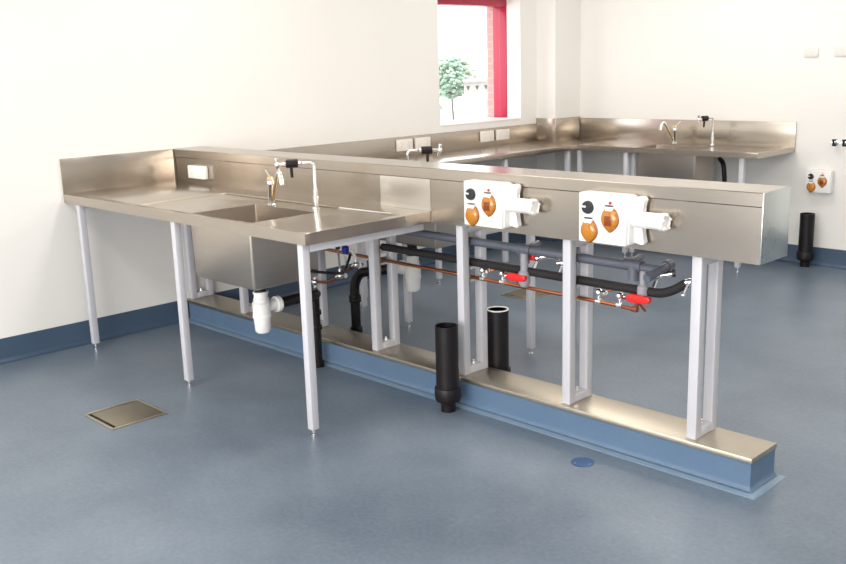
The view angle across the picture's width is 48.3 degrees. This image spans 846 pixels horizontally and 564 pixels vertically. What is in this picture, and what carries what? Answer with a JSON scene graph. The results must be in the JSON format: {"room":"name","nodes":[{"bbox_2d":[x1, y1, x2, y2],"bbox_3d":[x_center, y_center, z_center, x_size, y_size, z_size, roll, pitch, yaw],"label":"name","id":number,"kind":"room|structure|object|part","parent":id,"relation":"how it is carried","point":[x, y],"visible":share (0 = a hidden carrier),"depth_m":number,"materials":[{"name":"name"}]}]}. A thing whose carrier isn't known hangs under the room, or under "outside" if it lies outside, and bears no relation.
{"room":"commercial kitchen","nodes":[
{"label":"commercial kitchen","id":0,"kind":"room"},
{"bbox_2d":[0,0,536,338],"bbox_3d":[-2.499,-1.010,4.986,10.720,3.000,0.150,-14,18,-43],"label":"wall","id":1,"kind":"structure","parent":0,"point":[79,78],"depth_m":5.82,"materials":[{"name":"beige paint"}]},
{"bbox_2d":[0,231,562,364],"bbox_3d":[-2.385,0.427,5.106,10.540,0.137,0.238,-14,18,-43],"label":"baseboard","id":2,"kind":"structure","parent":1,"relation":"attached to","point":[50,340],"depth_m":5.80,"materials":[{"name":"blue plastic"}]},
{"bbox_2d":[264,123,536,158],"bbox_3d":[-0.192,-1.010,7.203,3.390,0.191,0.008,-14,18,-43],"label":"backsplash","id":3,"kind":"structure","parent":1,"relation":"attached to","point":[384,148],"depth_m":7.35,"materials":[{"name":"metal"}]},
{"bbox_2d":[437,0,519,126],"bbox_3d":[0.336,-1.869,7.868,1.100,1.070,0.398,-14,18,-43],"label":"window","id":4,"kind":"structure","parent":1,"relation":"in","point":[499,6],"depth_m":8.18,"materials":[{"name":"red paint"}]},
{"bbox_3d":[0.350,-1.355,7.982,0.992,0.015,0.398,-14,18,-43],"label":"sill","id":5,"kind":"part","parent":4,"relation":"part of","materials":[{"name":"beige paint"}]},
{"bbox_2d":[0,240,845,563],"bbox_3d":[0.224,1.056,2.583,10.870,0.120,7.900,-14,18,-43],"label":"floor","id":6,"kind":"structure","parent":0,"point":[234,471],"depth_m":3.91,"materials":[{"name":"blue plastic"}]},
{"bbox_2d":[83,399,167,429],"bbox_3d":[-1.396,0.619,4.431,0.280,0.006,0.285,-14,18,-43],"label":"floor grate","id":7,"kind":"object","parent":6,"relation":"on","point":[114,417],"visible":1,"depth_m":4.42,"materials":[{"name":"metal"}]},
{"bbox_3d":[-1.391,0.618,4.435,0.234,0.004,0.245,-14,18,-43],"label":"plate","id":8,"kind":"part","parent":7,"relation":"part of","materials":[{"name":"metal"}]},
{"bbox_2d":[59,149,430,436],"bbox_3d":[-1.006,-0.074,4.958,0.730,1.099,2.250,-14,18,-43],"label":"bench","id":9,"kind":"object","parent":6,"relation":"on","point":[240,240],"visible":1,"depth_m":4.57,"materials":[{"name":"metal"}]},
{"bbox_3d":[-1.923,-0.041,5.422,0.036,0.816,0.036,-14,18,-43],"label":"leg","id":10,"kind":"part","parent":9,"relation":"part of","materials":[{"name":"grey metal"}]},
{"bbox_2d":[59,149,174,202],"bbox_3d":[-1.807,-0.640,5.638,0.720,0.250,0.009,-14,18,-43],"label":"backsplash","id":11,"kind":"structure","parent":9,"relation":"attached to","point":[101,172],"depth_m":5.61,"materials":[{"name":"metal"}]},
{"bbox_3d":[-1.200,0.100,4.708,0.036,0.816,0.036,-14,18,-43],"label":"leg","id":12,"kind":"part","parent":9,"relation":"part of","materials":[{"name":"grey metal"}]},
{"bbox_2d":[64,181,430,245],"bbox_3d":[-1.010,-0.390,4.881,0.730,0.050,2.236,-14,18,-43],"label":"countertop","id":13,"kind":"structure","parent":9,"relation":"on","point":[327,224],"depth_m":4.59,"materials":[{"name":"metal"}]},
{"bbox_2d":[191,204,317,289],"bbox_3d":[-0.810,-0.175,4.546,0.388,0.314,0.505,-14,18,-43],"label":"basin","id":14,"kind":"object","parent":9,"relation":"in","point":[244,261],"depth_m":4.40,"materials":[{"name":"silver metal"}]},
{"bbox_2d":[252,288,283,333],"bbox_3d":[-0.761,0.110,4.601,0.156,0.266,0.092,-14,18,-43],"label":"trap","id":15,"kind":"object","parent":9,"relation":"attached to","point":[262,307],"visible":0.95,"depth_m":4.56,"materials":[{"name":"white plastic"}]},
{"bbox_2d":[252,300,271,333],"bbox_3d":[-0.782,0.165,4.590,0.092,0.165,0.092,-14,18,-43],"label":"bottle","id":16,"kind":"object","parent":15,"relation":"on","point":[262,309],"depth_m":4.56,"materials":[{"name":"white plastic"}]},
{"bbox_2d":[265,169,283,205],"bbox_3d":[-0.737,-0.467,4.689,0.044,0.184,0.175,-11,16,-35],"label":"mixer tap","id":17,"kind":"object","parent":9,"relation":"on","point":[271,185],"visible":0.98,"depth_m":4.70,"materials":[{"name":"silver metal"}]},
{"bbox_3d":[-0.732,-0.471,4.682,0.015,0.142,0.087,-11,16,-35],"label":"spout","id":18,"kind":"part","parent":17,"relation":"part of","materials":[{"name":"silver metal"}]},
{"bbox_2d":[275,171,283,184],"bbox_3d":[-0.704,-0.513,4.631,0.024,0.070,0.059,-11,16,-35],"label":"outlet","id":19,"kind":"object","parent":17,"relation":"attached to","point":[279,175],"depth_m":4.62,"materials":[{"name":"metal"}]},
{"bbox_2d":[274,158,319,209],"bbox_3d":[-0.603,-0.471,4.529,0.208,0.254,0.052,-4,13,-9],"label":"tap","id":20,"kind":"object","parent":9,"relation":"on","point":[289,163],"visible":1,"depth_m":4.52,"materials":[{"name":"silver metal"}]},
{"bbox_3d":[-0.629,-0.528,4.519,0.014,0.055,0.018,1,13,12],"label":"lever","id":21,"kind":"part","parent":20,"relation":"part of","materials":[{"name":"black plastic"}]},
{"bbox_3d":[-0.486,0.239,4.002,0.036,0.816,0.036,-14,18,-43],"label":"leg","id":22,"kind":"part","parent":9,"relation":"part of","materials":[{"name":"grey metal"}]},
{"bbox_2d":[311,254,350,274],"bbox_3d":[-0.425,-0.071,4.711,0.074,0.084,0.512,2,13,17],"label":"flexible hose","id":23,"kind":"object","parent":9,"relation":"attached to","point":[349,256],"visible":1,"depth_m":4.61,"materials":[{"name":"black plastic"}]},
{"bbox_2d":[311,246,362,287],"bbox_3d":[-0.450,-0.162,4.807,0.194,0.406,0.285,-14,18,-43],"label":"pipes","id":24,"kind":"object","parent":9,"relation":"attached to","point":[345,249],"visible":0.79,"depth_m":4.82,"materials":[{"name":"silver metal"}]},
{"bbox_3d":[-0.245,-0.202,4.157,0.670,0.038,0.034,-14,18,-43],"label":"frame rail","id":25,"kind":"part","parent":9,"relation":"part of","materials":[{"name":"grey metal"}]},
{"bbox_2d":[281,289,323,367],"bbox_3d":[-0.607,0.262,4.866,0.114,0.464,0.385,3,14,18],"label":"drain pipe","id":26,"kind":"object","parent":6,"relation":"on","point":[293,299],"visible":0.66,"depth_m":4.98,"materials":[{"name":"black plastic"}]},
{"bbox_2d":[349,264,386,332],"bbox_3d":[-0.285,0.093,5.559,0.408,0.466,0.073,8,16,37],"label":"drain pipe","id":27,"kind":"object","parent":6,"relation":"on","point":[355,296],"visible":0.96,"depth_m":5.63,"materials":[{"name":"black plastic"}]},
{"bbox_2d":[264,116,608,296],"bbox_3d":[0.147,-0.612,7.212,3.742,1.081,0.582,-14,18,-43],"label":"bench","id":28,"kind":"object","parent":6,"relation":"on","point":[547,135],"visible":0.48,"depth_m":7.53,"materials":[{"name":"metal"}]},
{"bbox_3d":[-0.411,-0.292,6.339,0.036,0.810,0.036,-14,18,-43],"label":"leg","id":29,"kind":"part","parent":28,"relation":"part of","materials":[{"name":"grey metal"}]},
{"bbox_2d":[396,138,412,151],"bbox_3d":[-0.141,-1.048,7.225,0.165,0.088,0.021,-14,18,-43],"label":"power outlet","id":30,"kind":"object","parent":28,"relation":"attached to","point":[403,144],"visible":0.94,"depth_m":7.21,"materials":[{"name":"beige plastic"}]},
{"bbox_2d":[414,137,430,148],"bbox_3d":[-0.002,-1.083,7.358,0.165,0.088,0.021,-14,18,-43],"label":"power outlet","id":31,"kind":"object","parent":28,"relation":"attached to","point":[423,141],"visible":0.91,"depth_m":7.34,"materials":[{"name":"beige plastic"}]},
{"bbox_3d":[0.107,-0.421,6.838,0.036,0.810,0.036,-14,18,-43],"label":"leg","id":32,"kind":"part","parent":28,"relation":"part of","materials":[{"name":"grey metal"}]},
{"bbox_2d":[480,130,493,141],"bbox_3d":[0.535,-1.217,7.875,0.165,0.088,0.021,-14,18,-43],"label":"power outlet","id":33,"kind":"object","parent":28,"relation":"attached to","point":[485,136],"visible":1,"depth_m":7.86,"materials":[{"name":"beige plastic"}]},
{"bbox_2d":[387,138,608,163],"bbox_3d":[0.397,-0.991,7.384,3.015,0.040,0.573,-14,18,-43],"label":"countertop","id":34,"kind":"structure","parent":28,"relation":"on","point":[507,151],"depth_m":7.44,"materials":[{"name":"metal"}]},
{"bbox_2d":[496,129,508,139],"bbox_3d":[0.676,-1.252,8.011,0.165,0.088,0.021,-14,18,-43],"label":"power outlet","id":35,"kind":"object","parent":28,"relation":"attached to","point":[502,134],"visible":1,"depth_m":8.00,"materials":[{"name":"beige plastic"}]},
{"bbox_3d":[0.639,-0.553,7.350,0.036,0.810,0.036,-14,18,-43],"label":"leg","id":36,"kind":"part","parent":28,"relation":"part of","materials":[{"name":"grey metal"}]},
{"bbox_3d":[1.206,-0.695,7.896,0.036,0.810,0.036,-14,18,-43],"label":"leg","id":37,"kind":"part","parent":28,"relation":"part of","materials":[{"name":"grey metal"}]},
{"bbox_2d":[357,222,534,354],"bbox_3d":[-0.337,-0.140,5.611,0.730,0.899,2.235,-14,18,-43],"label":"bench","id":38,"kind":"object","parent":6,"relation":"on","point":[431,226],"visible":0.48,"depth_m":5.15,"materials":[{"name":"metal"}]},
{"bbox_3d":[-0.401,-0.240,6.097,0.036,0.816,0.036,-14,18,-43],"label":"leg","id":39,"kind":"part","parent":38,"relation":"part of","materials":[{"name":"grey metal"}]},
{"bbox_3d":[-0.099,-0.155,5.683,0.036,0.816,0.036,-14,18,-43],"label":"leg","id":40,"kind":"part","parent":38,"relation":"part of","materials":[{"name":"grey metal"}]},
{"bbox_2d":[397,244,420,291],"bbox_3d":[-0.079,-0.085,5.327,0.092,0.268,0.156,-14,18,-43],"label":"trap","id":41,"kind":"object","parent":38,"relation":"attached to","point":[412,275],"visible":0.77,"depth_m":5.28,"materials":[{"name":"white plastic"}]},
{"bbox_2d":[405,263,420,291],"bbox_3d":[-0.055,-0.030,5.316,0.092,0.165,0.092,-14,18,-43],"label":"bottle","id":42,"kind":"object","parent":41,"relation":"on","point":[412,275],"depth_m":5.28,"materials":[{"name":"white plastic"}]},
{"bbox_2d":[406,144,441,161],"bbox_3d":[0.002,-0.606,5.044,0.208,0.254,0.052,-3,13,-6],"label":"tap","id":43,"kind":"object","parent":38,"relation":"on","point":[427,150],"visible":0.59,"depth_m":5.01,"materials":[{"name":"silver metal"}]},
{"bbox_2d":[380,222,473,248],"bbox_3d":[0.027,-0.389,5.351,0.388,0.304,0.505,-14,18,-43],"label":"basin","id":44,"kind":"object","parent":38,"relation":"in","point":[431,226],"depth_m":5.13,"materials":[{"name":"silver metal"}]},
{"bbox_3d":[0.579,-0.036,5.072,0.036,0.816,0.036,-14,18,-43],"label":"leg","id":45,"kind":"part","parent":38,"relation":"part of","materials":[{"name":"grey metal"}]},
{"bbox_2d":[435,322,460,412],"bbox_3d":[0.111,0.394,4.312,0.122,0.407,0.122,-14,18,-43],"label":"standpipe","id":46,"kind":"object","parent":6,"relation":"on","point":[447,388],"visible":1,"depth_m":4.27,"materials":[{"name":"black plastic"}]},
{"bbox_2d":[187,294,786,499],"bbox_3d":[-0.087,0.426,4.809,0.264,0.138,3.878,-14,18,-43],"label":"plinth","id":47,"kind":"object","parent":6,"relation":"on","point":[736,463],"visible":0.84,"depth_m":4.08,"materials":[{"name":"blue plastic"}]},
{"bbox_2d":[173,146,790,439],"bbox_3d":[-0.114,-0.114,4.705,0.210,0.962,3.844,-14,18,-43],"label":"spine","id":48,"kind":"object","parent":47,"relation":"on","point":[713,223],"visible":0.63,"depth_m":3.97,"materials":[{"name":"metal"}]},
{"bbox_2d":[187,165,207,179],"bbox_3d":[-1.356,-0.661,5.677,0.035,0.078,0.180,-14,18,-43],"label":"power outlet","id":49,"kind":"object","parent":48,"relation":"attached to","point":[194,171],"visible":1,"depth_m":5.65,"materials":[{"name":"white plastic"}]},
{"bbox_3d":[-1.448,-0.252,6.054,0.162,0.711,0.040,-14,18,-43],"label":"support frame","id":50,"kind":"part","parent":48,"relation":"part of","materials":[{"name":"grey metal"}]},
{"bbox_3d":[-1.037,-0.172,5.648,0.162,0.711,0.040,-14,18,-43],"label":"support frame","id":51,"kind":"part","parent":48,"relation":"part of","materials":[{"name":"grey metal"}]},
{"bbox_3d":[-0.614,-0.090,5.230,0.162,0.711,0.040,-14,18,-43],"label":"support frame","id":52,"kind":"part","parent":48,"relation":"part of","materials":[{"name":"grey metal"}]},
{"bbox_3d":[-0.200,-0.009,4.821,0.162,0.711,0.040,-14,18,-43],"label":"support frame","id":53,"kind":"part","parent":48,"relation":"part of","materials":[{"name":"grey metal"}]},
{"bbox_3d":[-0.086,-0.420,4.448,0.001,0.146,0.340,-14,18,-43],"label":"bright panel","id":54,"kind":"part","parent":48,"relation":"part of","materials":[{"name":"metal"}]},
{"bbox_3d":[0.230,0.075,4.396,0.162,0.711,0.040,-14,18,-43],"label":"support frame","id":55,"kind":"part","parent":48,"relation":"part of","materials":[{"name":"grey metal"}]},
{"bbox_2d":[324,248,651,312],"bbox_3d":[0.180,-0.054,4.418,0.102,0.090,2.080,-14,18,-43],"label":"copper pipe","id":56,"kind":"object","parent":48,"relation":"attached to","point":[637,299],"visible":0.97,"depth_m":4.10,"materials":[{"name":"orange metal"}]},
{"bbox_3d":[0.409,-0.020,4.128,0.020,0.036,0.108,-14,18,-43],"label":"lever handle","id":57,"kind":"part","parent":56,"relation":"part of","materials":[{"name":"red plastic"}]},
{"bbox_3d":[0.845,0.067,3.699,0.020,0.036,0.108,-14,18,-43],"label":"lever handle","id":58,"kind":"part","parent":56,"relation":"part of","materials":[{"name":"red plastic"}]},
{"bbox_2d":[464,179,540,228],"bbox_3d":[0.325,-0.321,3.975,0.087,0.195,0.372,-14,18,-43],"label":"box","id":59,"kind":"object","parent":48,"relation":"attached to","point":[487,203],"visible":1,"depth_m":3.96,"materials":[{"name":"white plastic"}]},
{"bbox_2d":[465,203,479,225],"bbox_3d":[0.208,-0.288,4.055,0.016,0.101,0.079,-14,18,-43],"label":"socket","id":60,"kind":"object","parent":59,"relation":"attached to","point":[472,210],"depth_m":4.04,"materials":[{"name":"orange plastic"}]},
{"bbox_2d":[481,192,495,216],"bbox_3d":[0.272,-0.326,3.977,0.017,0.105,0.081,-14,18,-43],"label":"socket","id":61,"kind":"object","parent":59,"relation":"attached to","point":[488,199],"depth_m":3.97,"materials":[{"name":"orange plastic"}]},
{"bbox_2d":[503,183,540,227],"bbox_3d":[0.408,-0.310,3.905,0.068,0.184,0.155,-14,18,-43],"label":"socket","id":62,"kind":"object","parent":59,"relation":"attached to","point":[513,205],"depth_m":3.92,"materials":[{"name":"white plastic"}]},
{"bbox_2d":[380,243,691,297],"bbox_3d":[0.423,-0.089,4.184,0.124,0.119,1.761,-14,18,-43],"label":"insulated pipe","id":63,"kind":"object","parent":48,"relation":"attached to","point":[684,284],"visible":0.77,"depth_m":4.02,"materials":[{"name":"black plastic"}]},
{"bbox_2d":[403,230,674,295],"bbox_3d":[0.329,-0.101,4.248,0.172,0.190,1.713,-14,18,-43],"label":"pipe","id":64,"kind":"object","parent":48,"relation":"attached to","point":[648,272],"visible":0.93,"depth_m":3.97,"materials":[{"name":"grey plastic"}]},
{"bbox_3d":[0.652,0.157,3.979,0.162,0.711,0.040,-14,18,-43],"label":"support frame","id":65,"kind":"part","parent":48,"relation":"part of","materials":[{"name":"grey metal"}]},
{"bbox_2d":[579,190,671,245],"bbox_3d":[0.753,-0.232,3.553,0.087,0.195,0.372,-14,18,-43],"label":"box","id":66,"kind":"object","parent":48,"relation":"attached to","point":[611,218],"visible":1,"depth_m":3.54,"materials":[{"name":"white plastic"}]},
{"bbox_2d":[581,217,597,242],"bbox_3d":[0.636,-0.199,3.634,0.016,0.101,0.079,-14,18,-43],"label":"socket","id":67,"kind":"object","parent":66,"relation":"attached to","point":[589,225],"depth_m":3.62,"materials":[{"name":"orange plastic"}]},
{"bbox_2d":[601,205,618,232],"bbox_3d":[0.700,-0.236,3.556,0.017,0.105,0.081,-14,18,-43],"label":"socket","id":68,"kind":"object","parent":66,"relation":"attached to","point":[609,213],"depth_m":3.55,"materials":[{"name":"orange plastic"}]},
{"bbox_2d":[628,195,671,244],"bbox_3d":[0.836,-0.221,3.484,0.068,0.184,0.155,-14,18,-43],"label":"socket","id":69,"kind":"object","parent":66,"relation":"attached to","point":[639,220],"depth_m":3.50,"materials":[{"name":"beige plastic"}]},
{"bbox_3d":[1.066,0.237,3.570,0.162,0.711,0.040,-14,18,-43],"label":"support frame","id":70,"kind":"part","parent":48,"relation":"part of","materials":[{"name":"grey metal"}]},
{"bbox_2d":[487,306,510,371],"bbox_3d":[0.363,0.328,4.563,0.122,0.410,0.122,-14,18,-43],"label":"standpipe","id":71,"kind":"object","parent":6,"relation":"on","point":[497,316],"visible":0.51,"depth_m":4.51,"materials":[{"name":"black plastic"}]},
{"bbox_2d":[501,288,548,299],"bbox_3d":[0.708,0.083,6.508,0.240,0.006,0.250,-14,18,-43],"label":"floor grate","id":72,"kind":"object","parent":6,"relation":"on","point":[519,293],"visible":0.53,"depth_m":6.50,"materials":[{"name":"metal"}]},
{"bbox_3d":[0.713,0.082,6.511,0.194,0.004,0.210,-14,18,-43],"label":"plate","id":73,"kind":"part","parent":72,"relation":"part of","materials":[{"name":"metal"}]},
{"bbox_2d":[571,457,593,466],"bbox_3d":[0.634,0.714,3.748,0.091,0.004,0.091,-14,18,-43],"label":"floor drain","id":74,"kind":"object","parent":6,"relation":"on","point":[580,461],"depth_m":3.74,"materials":[{"name":"blue metal"}]},
{"bbox_2d":[574,118,796,271],"bbox_3d":[1.906,-0.759,7.657,0.607,1.067,1.964,-14,18,-43],"label":"bench","id":75,"kind":"object","parent":6,"relation":"on","point":[652,150],"visible":0.8,"depth_m":7.44,"materials":[{"name":"metal"}]},
{"bbox_3d":[1.313,-0.699,7.901,0.036,0.810,0.036,-14,18,-43],"label":"leg","id":76,"kind":"part","parent":75,"relation":"part of","materials":[{"name":"grey metal"}]},
{"bbox_3d":[1.628,-0.634,7.575,0.036,0.810,0.036,-14,18,-43],"label":"leg","id":77,"kind":"part","parent":75,"relation":"part of","materials":[{"name":"grey metal"}]},
{"bbox_3d":[1.690,-0.641,7.598,0.036,0.810,0.036,-14,18,-43],"label":"leg","id":78,"kind":"part","parent":75,"relation":"part of","materials":[{"name":"grey metal"}]},
{"bbox_2d":[659,121,680,143],"bbox_3d":[1.988,-1.203,7.598,0.175,0.184,0.044,-3,13,-4],"label":"mixer tap","id":79,"kind":"object","parent":75,"relation":"on","point":[674,137],"visible":1,"depth_m":7.59,"materials":[{"name":"silver metal"}]},
{"bbox_3d":[1.980,-1.208,7.596,0.087,0.142,0.015,-3,13,-4],"label":"spout","id":80,"kind":"part","parent":79,"relation":"part of","materials":[{"name":"silver metal"}]},
{"bbox_2d":[636,145,714,180],"bbox_3d":[1.988,-0.910,7.456,0.308,0.307,0.528,-14,18,-43],"label":"basin","id":81,"kind":"object","parent":75,"relation":"in","point":[647,165],"depth_m":7.33,"materials":[{"name":"silver metal"}]},
{"bbox_2d":[574,140,794,158],"bbox_3d":[2.021,-1.055,7.453,0.595,0.040,1.600,-14,18,-43],"label":"countertop","id":82,"kind":"structure","parent":75,"relation":"on","point":[629,146],"depth_m":7.25,"materials":[{"name":"metal"}]},
{"bbox_2d":[697,115,714,145],"bbox_3d":[2.191,-1.171,7.296,0.208,0.244,0.052,-11,16,-35],"label":"tap","id":83,"kind":"object","parent":75,"relation":"on","point":[703,118],"visible":1,"depth_m":7.30,"materials":[{"name":"silver metal"}]},
{"bbox_2d":[718,157,726,181],"bbox_3d":[2.293,-0.554,7.277,0.074,0.818,0.147,2,13,17],"label":"hose","id":84,"kind":"object","parent":75,"relation":"attached to","point":[720,159],"visible":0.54,"depth_m":7.15,"materials":[{"name":"black plastic"}]},
{"bbox_3d":[2.320,-0.503,6.906,0.036,0.810,0.036,-14,18,-43],"label":"leg","id":85,"kind":"part","parent":75,"relation":"part of","materials":[{"name":"grey metal"}]},
{"bbox_2d":[796,212,814,266],"bbox_3d":[2.871,-0.315,7.076,0.122,0.402,0.122,-14,18,-43],"label":"standpipe","id":86,"kind":"object","parent":6,"relation":"on","point":[805,253],"visible":1,"depth_m":7.04,"materials":[{"name":"black plastic"}]},
{"bbox_2d":[486,7,493,116],"bbox_3d":[-2.680,-0.803,5.226,10.720,3.500,0.078,-14,18,-43],"label":"wall","id":87,"kind":"structure","parent":0,"point":[489,10],"depth_m":8.32,"materials":[{"name":"paint"}]},
{"bbox_2d":[536,0,580,171],"bbox_3d":[1.192,-1.874,8.297,0.360,3.000,0.205,-14,18,-43],"label":"column","id":88,"kind":"structure","parent":0,"point":[558,22],"depth_m":8.19,"materials":[{"name":"beige paint"}]},
{"bbox_2d":[536,116,579,140],"bbox_3d":[1.204,-1.347,8.400,0.361,0.237,0.216,-14,18,-43],"label":"backsplash","id":89,"kind":"structure","parent":88,"relation":"attached to","point":[548,129],"depth_m":8.29,"materials":[{"name":"metal"}]},
{"bbox_2d":[659,121,666,129],"bbox_3d":[1.929,-1.255,7.581,0.059,0.070,0.024,-3,13,-4],"label":"outlet","id":90,"kind":"object","parent":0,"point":[664,123],"depth_m":7.57,"materials":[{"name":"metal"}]},
{"bbox_2d":[580,0,845,249],"bbox_3d":[4.031,-1.401,5.844,0.150,3.000,7.750,-14,18,-43],"label":"wall","id":91,"kind":"structure","parent":0,"point":[728,60],"depth_m":7.33,"materials":[{"name":"beige paint"}]},
{"bbox_2d":[581,118,796,146],"bbox_3d":[2.105,-1.223,7.767,0.012,0.223,1.964,-14,18,-43],"label":"backsplash","id":92,"kind":"structure","parent":91,"relation":"attached to","point":[768,133],"depth_m":7.66,"materials":[{"name":"metal"}]},
{"bbox_2d":[773,244,845,269],"bbox_3d":[4.039,0.016,6.068,0.033,0.137,7.360,-14,18,-43],"label":"baseboard","id":93,"kind":"structure","parent":91,"relation":"attached to","point":[823,257],"depth_m":7.10,"materials":[{"name":"blue plastic"}]},
{"bbox_2d":[804,47,818,57],"bbox_3d":[2.836,-1.678,6.893,0.014,0.072,0.104,-14,18,-43],"label":"wall plate","id":94,"kind":"object","parent":91,"relation":"attached to","point":[808,51],"visible":1,"depth_m":6.89,"materials":[{"name":"plastic"}]},
{"bbox_2d":[805,169,833,192],"bbox_3d":[2.932,-0.745,6.988,0.074,0.168,0.186,-14,18,-43],"label":"box","id":95,"kind":"object","parent":91,"relation":"attached to","point":[818,181],"visible":1,"depth_m":6.96,"materials":[{"name":"white plastic"}]},
{"bbox_2d":[806,181,815,192],"bbox_3d":[2.879,-0.707,7.010,0.014,0.087,0.068,-14,18,-43],"label":"socket","id":96,"kind":"object","parent":95,"relation":"attached to","point":[810,185],"depth_m":7.00,"materials":[{"name":"orange plastic"}]},
{"bbox_2d":[817,175,826,186],"bbox_3d":[2.934,-0.739,6.944,0.015,0.090,0.070,-14,18,-43],"label":"socket","id":97,"kind":"object","parent":95,"relation":"attached to","point":[821,179],"depth_m":6.94,"materials":[{"name":"orange plastic"}]},
{"bbox_2d":[829,139,838,145],"bbox_3d":[2.993,-1.017,6.873,0.052,0.052,0.056,-14,18,-43],"label":"tap","id":98,"kind":"object","parent":91,"relation":"attached to","point":[834,142],"visible":1,"depth_m":6.86,"materials":[{"name":"silver metal"}]},
{"bbox_2d":[834,46,845,56],"bbox_3d":[2.991,-1.647,6.740,0.014,0.072,0.104,-14,18,-43],"label":"wall plate","id":99,"kind":"object","parent":91,"relation":"attached to","point":[839,50],"visible":1,"depth_m":6.75,"materials":[{"name":"plastic"}]},
{"bbox_2d":[839,139,845,146],"bbox_3d":[3.043,-1.007,6.823,0.052,0.052,0.056,-14,18,-43],"label":"tap","id":100,"kind":"object","parent":91,"relation":"attached to","point":[843,143],"visible":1,"depth_m":6.81,"materials":[{"name":"silver metal"}]},
{"label":"outside","id":101,"kind":"structure","parent":0,"visible":0},
{"bbox_3d":[-1.292,-7.962,69.657,150.000,0.200,89.600,-14,18,-43],"label":"ground","id":102,"kind":"structure","parent":101,"visible":0},
{"bbox_2d":[439,55,477,119],"bbox_3d":[2.482,-14.634,79.004,4.286,8.456,4.069,-14,18,-43],"label":"tree","id":103,"kind":"object","parent":102,"relation":"on","point":[450,88],"visible":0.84,"depth_m":77.63,"materials":[{"name":"green plant"}]},
{"bbox_3d":[2.321,-16.965,78.395,4.048,3.631,4.050,-14,18,-43],"label":"crown","id":104,"kind":"part","parent":103,"relation":"part of","materials":[{"name":"green plant"}]},
{"bbox_3d":[3.229,-17.230,79.184,2.064,3.460,3.980,-14,18,-43],"label":"crown","id":105,"kind":"part","parent":103,"relation":"part of","materials":[{"name":"green plant"}]},
{"bbox_2d":[464,77,487,118],"bbox_3d":[5.769,-12.373,72.739,14.220,6.620,6.250,-14,18,-43],"label":"building","id":106,"kind":"structure","parent":102,"relation":"on","point":[475,89],"depth_m":66.28,"materials":[{"name":"beige plastic"}]}
]}

